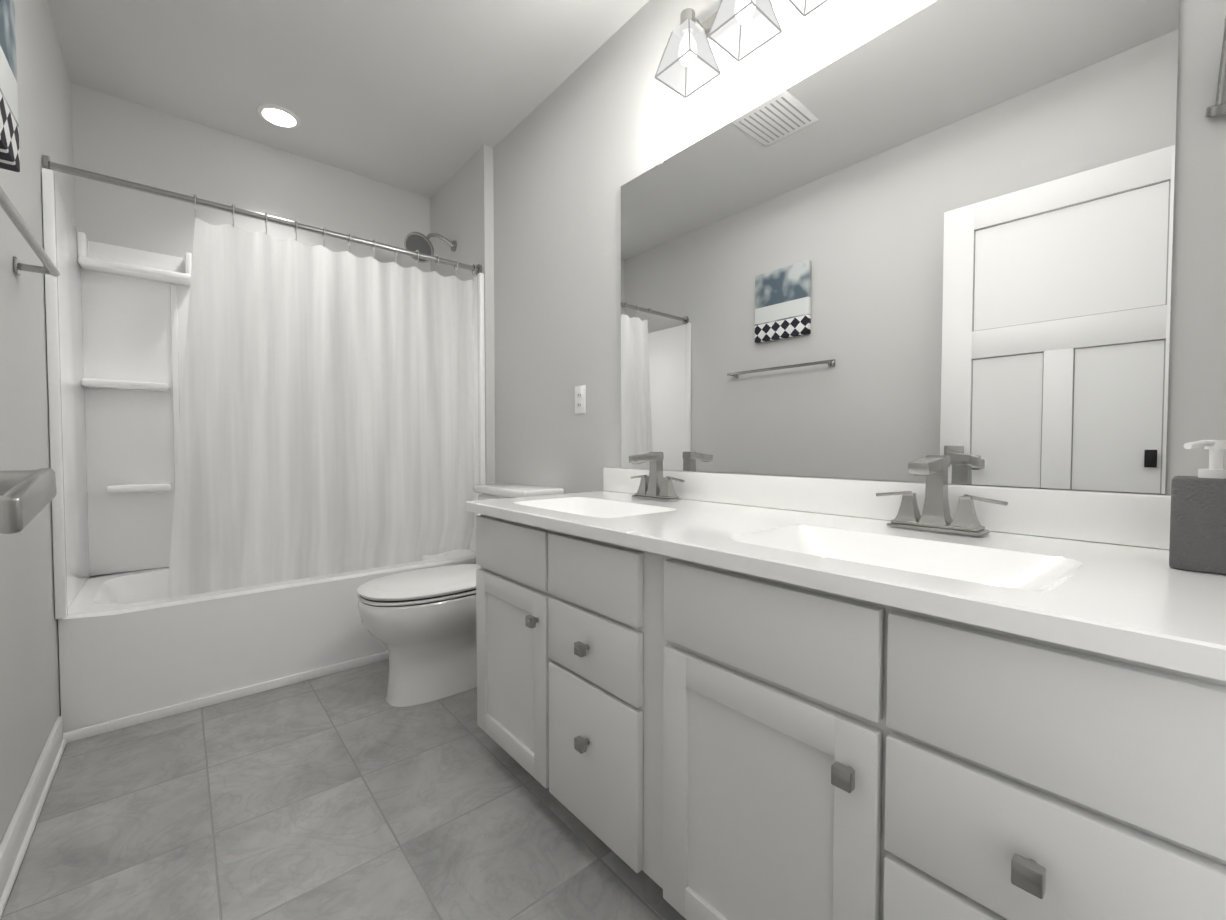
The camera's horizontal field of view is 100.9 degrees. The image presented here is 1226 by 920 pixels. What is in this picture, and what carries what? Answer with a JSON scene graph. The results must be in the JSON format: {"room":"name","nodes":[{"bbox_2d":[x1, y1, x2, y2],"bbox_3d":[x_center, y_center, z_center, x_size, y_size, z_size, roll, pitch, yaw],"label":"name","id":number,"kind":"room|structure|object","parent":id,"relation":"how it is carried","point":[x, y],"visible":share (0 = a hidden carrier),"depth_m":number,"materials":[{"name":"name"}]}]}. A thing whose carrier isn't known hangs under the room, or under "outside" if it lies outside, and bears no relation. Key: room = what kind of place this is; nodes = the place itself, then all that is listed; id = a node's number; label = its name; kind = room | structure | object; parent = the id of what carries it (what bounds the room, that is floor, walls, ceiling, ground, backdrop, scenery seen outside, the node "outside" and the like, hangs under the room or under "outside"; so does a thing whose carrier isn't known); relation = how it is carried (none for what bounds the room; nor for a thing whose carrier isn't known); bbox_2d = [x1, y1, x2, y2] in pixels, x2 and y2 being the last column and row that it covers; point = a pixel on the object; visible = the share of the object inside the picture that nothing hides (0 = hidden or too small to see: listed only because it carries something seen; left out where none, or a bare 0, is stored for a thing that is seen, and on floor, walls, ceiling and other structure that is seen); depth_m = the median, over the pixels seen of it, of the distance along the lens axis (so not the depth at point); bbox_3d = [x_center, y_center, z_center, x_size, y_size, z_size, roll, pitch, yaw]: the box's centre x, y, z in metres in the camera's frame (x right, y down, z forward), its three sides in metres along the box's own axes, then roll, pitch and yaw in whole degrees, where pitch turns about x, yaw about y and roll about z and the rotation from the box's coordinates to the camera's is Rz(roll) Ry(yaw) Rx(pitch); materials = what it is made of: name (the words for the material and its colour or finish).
{"room":"bathroom","nodes":[
{"label":"bathroom","id":0,"kind":"room"},
{"bbox_2d":[0,468,56,533],"bbox_3d":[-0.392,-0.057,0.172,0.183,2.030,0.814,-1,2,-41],"label":"door handle","id":1,"kind":"object","parent":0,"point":[27,497],"depth_m":0.44,"materials":[{"name":"silver metal"}]},
{"bbox_2d":[0,0,74,843],"bbox_3d":[-1.276,-0.305,0.916,0.100,2.510,3.425,-1,2,-41],"label":"wall","id":2,"kind":"structure","parent":0,"point":[30,707],"depth_m":1.43,"materials":[{"name":"grey paint"}]},
{"bbox_2d":[0,0,19,171],"bbox_3d":[-1.321,-0.894,1.062,0.039,0.420,0.360,-1,2,-41],"label":"picture","id":3,"kind":"object","parent":2,"relation":"attached to","point":[9,144],"visible":1,"depth_m":1.15,"materials":[{"name":"multicoloured paper"}]},
{"bbox_2d":[0,186,59,276],"bbox_3d":[-1.320,-0.500,1.101,0.078,0.040,0.690,-1,2,-41],"label":"towel rail","id":4,"kind":"object","parent":2,"relation":"attached to","point":[15,218],"visible":0.96,"depth_m":1.17,"materials":[{"name":"silver metal"}]},
{"bbox_2d":[0,716,66,918],"bbox_3d":[-1.302,0.898,1.074,0.022,0.095,1.529,-1,2,-41],"label":"baseboard","id":5,"kind":"structure","parent":2,"relation":"attached to","point":[17,836],"depth_m":1.27,"materials":[{"name":"white paint"}]},
{"bbox_2d":[42,155,481,280],"bbox_3d":[-1.270,-0.956,2.139,1.522,0.091,0.056,-1,2,-41],"label":"shower curtain rod","id":6,"kind":"object","parent":2,"relation":"attached to","point":[194,200],"visible":1,"depth_m":1.99,"materials":[{"name":"silver metal"}]},
{"bbox_2d":[167,217,474,597],"bbox_3d":[-1.202,-0.182,2.263,1.220,1.480,0.143,-1,2,-41],"label":"shower curtain","id":7,"kind":"object","parent":6,"relation":"hanging from","point":[327,417],"visible":0.92,"depth_m":2.18,"materials":[{"name":"fabric"}]},
{"bbox_2d":[71,83,430,577],"bbox_3d":[-1.742,-0.354,2.706,1.524,2.510,0.100,-1,2,-41],"label":"wall","id":8,"kind":"structure","parent":0,"point":[117,137],"depth_m":2.42,"materials":[{"name":"grey paint"}]},
{"bbox_2d":[0,659,685,919],"bbox_3d":[-0.640,0.959,1.497,1.775,0.050,3.425,-1,2,-41],"label":"floor","id":9,"kind":"structure","parent":0,"point":[351,794],"depth_m":1.30,"materials":[{"name":"tile"}]},
{"bbox_2d":[41,168,485,742],"bbox_3d":[-1.470,-0.021,2.398,1.520,1.860,0.732,-1,2,-41],"label":"bathtub","id":10,"kind":"object","parent":9,"relation":"on","point":[135,646],"visible":0.56,"depth_m":2.11,"materials":[{"name":"white plastic"}]},
{"bbox_2d":[357,483,563,706],"bbox_3d":[-0.642,0.520,2.106,0.762,0.795,0.456,-1,2,-41],"label":"toilet","id":11,"kind":"object","parent":9,"relation":"on","point":[420,625],"visible":0.62,"depth_m":1.92,"materials":[{"name":"white ceramic"}]},
{"bbox_2d":[476,467,1225,919],"bbox_3d":[0.268,0.496,1.182,0.587,0.893,1.577,-1,2,-41],"label":"bathroom vanity","id":12,"kind":"object","parent":9,"relation":"on","point":[696,741],"visible":1,"depth_m":0.76,"materials":[{"name":"white paint"}]},
{"bbox_2d":[466,491,1225,680],"bbox_3d":[0.271,0.181,1.176,0.578,0.082,1.577,-1,2,-41],"label":"countertop","id":13,"kind":"structure","parent":12,"relation":"on","point":[1151,606],"depth_m":0.78,"materials":[{"name":"white stone"}]},
{"bbox_2d":[629,452,684,501],"bbox_3d":[0.110,0.051,1.612,0.133,0.152,0.233,-1,2,-41],"label":"faucet","id":14,"kind":"object","parent":13,"relation":"on","point":[655,484],"visible":1,"depth_m":1.62,"materials":[{"name":"silver metal"}]},
{"bbox_2d":[876,455,1007,536],"bbox_3d":[0.630,0.067,1.007,0.133,0.152,0.233,-1,2,-41],"label":"faucet","id":15,"kind":"object","parent":13,"relation":"on","point":[935,516],"visible":1,"depth_m":1.01,"materials":[{"name":"silver metal"}]},
{"bbox_2d":[1169,440,1225,574],"bbox_3d":[0.833,0.062,0.701,0.085,0.180,0.080,-1,2,-41],"label":"soap dispenser","id":16,"kind":"object","parent":13,"relation":"on","point":[1198,525],"visible":1,"depth_m":0.69,"materials":[{"name":"grey stone"}]},
{"bbox_2d":[47,0,648,197],"bbox_3d":[-0.640,-1.600,1.427,1.775,0.050,3.425,-1,2,-41],"label":"ceiling","id":17,"kind":"structure","parent":0,"point":[428,98],"depth_m":2.04,"materials":[{"name":"grey paint"}]},
{"bbox_2d":[257,104,300,128],"bbox_3d":[-1.552,-1.595,2.355,0.170,0.009,0.170,-1,2,-41],"label":"recessed light","id":18,"kind":"object","parent":17,"relation":"in","point":[278,116],"visible":1,"depth_m":2.34,"materials":[{"name":"white paint"}]},
{"bbox_2d":[430,144,494,551],"bbox_3d":[-0.869,-0.361,2.975,0.151,2.510,0.830,-1,2,-41],"label":"wall","id":19,"kind":"structure","parent":0,"point":[461,207],"depth_m":2.65,"materials":[{"name":"grey paint"}]},
{"bbox_2d":[404,232,456,262],"bbox_3d":[-0.984,-1.162,2.757,0.276,0.177,0.150,-1,2,-41],"label":"shower head","id":20,"kind":"object","parent":19,"relation":"attached to","point":[420,242],"visible":0.94,"depth_m":2.70},
{"bbox_2d":[493,0,1225,494],"bbox_3d":[0.266,-0.327,1.692,0.100,2.510,2.595,-1,2,-41],"label":"wall","id":21,"kind":"structure","parent":0,"point":[577,148],"depth_m":1.90,"materials":[{"name":"grey paint"}]},
{"bbox_2d":[575,385,585,413],"bbox_3d":[-0.136,-0.247,2.079,0.007,0.114,0.070,-1,2,-41],"label":"electrical outlet plate","id":22,"kind":"object","parent":21,"relation":"attached to","point":[580,399],"visible":1,"depth_m":2.07,"materials":[{"name":"white plastic"}]},
{"bbox_2d":[655,0,828,97],"bbox_3d":[0.359,-1.249,1.355,0.162,0.227,0.580,-1,2,-41],"label":"sconce","id":23,"kind":"object","parent":21,"relation":"attached to","point":[738,30],"visible":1,"depth_m":1.43,"materials":[{"name":"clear glass"}]},
{"bbox_2d":[621,0,1179,493],"bbox_3d":[0.478,-0.481,1.356,0.009,1.047,1.375,-1,2,-41],"label":"mirror","id":24,"kind":"object","parent":21,"relation":"attached to","point":[941,228],"visible":1,"depth_m":1.10,"materials":[{"name":"grey mirror"}]},
{"bbox_2d":[1205,17,1225,117],"bbox_3d":[0.957,-0.604,0.765,0.084,0.134,0.079,-1,2,-41],"label":"towel rail","id":25,"kind":"object","parent":21,"relation":"attached to","point":[1218,107],"visible":1,"depth_m":0.78,"materials":[{"name":"silver metal"}]}
]}

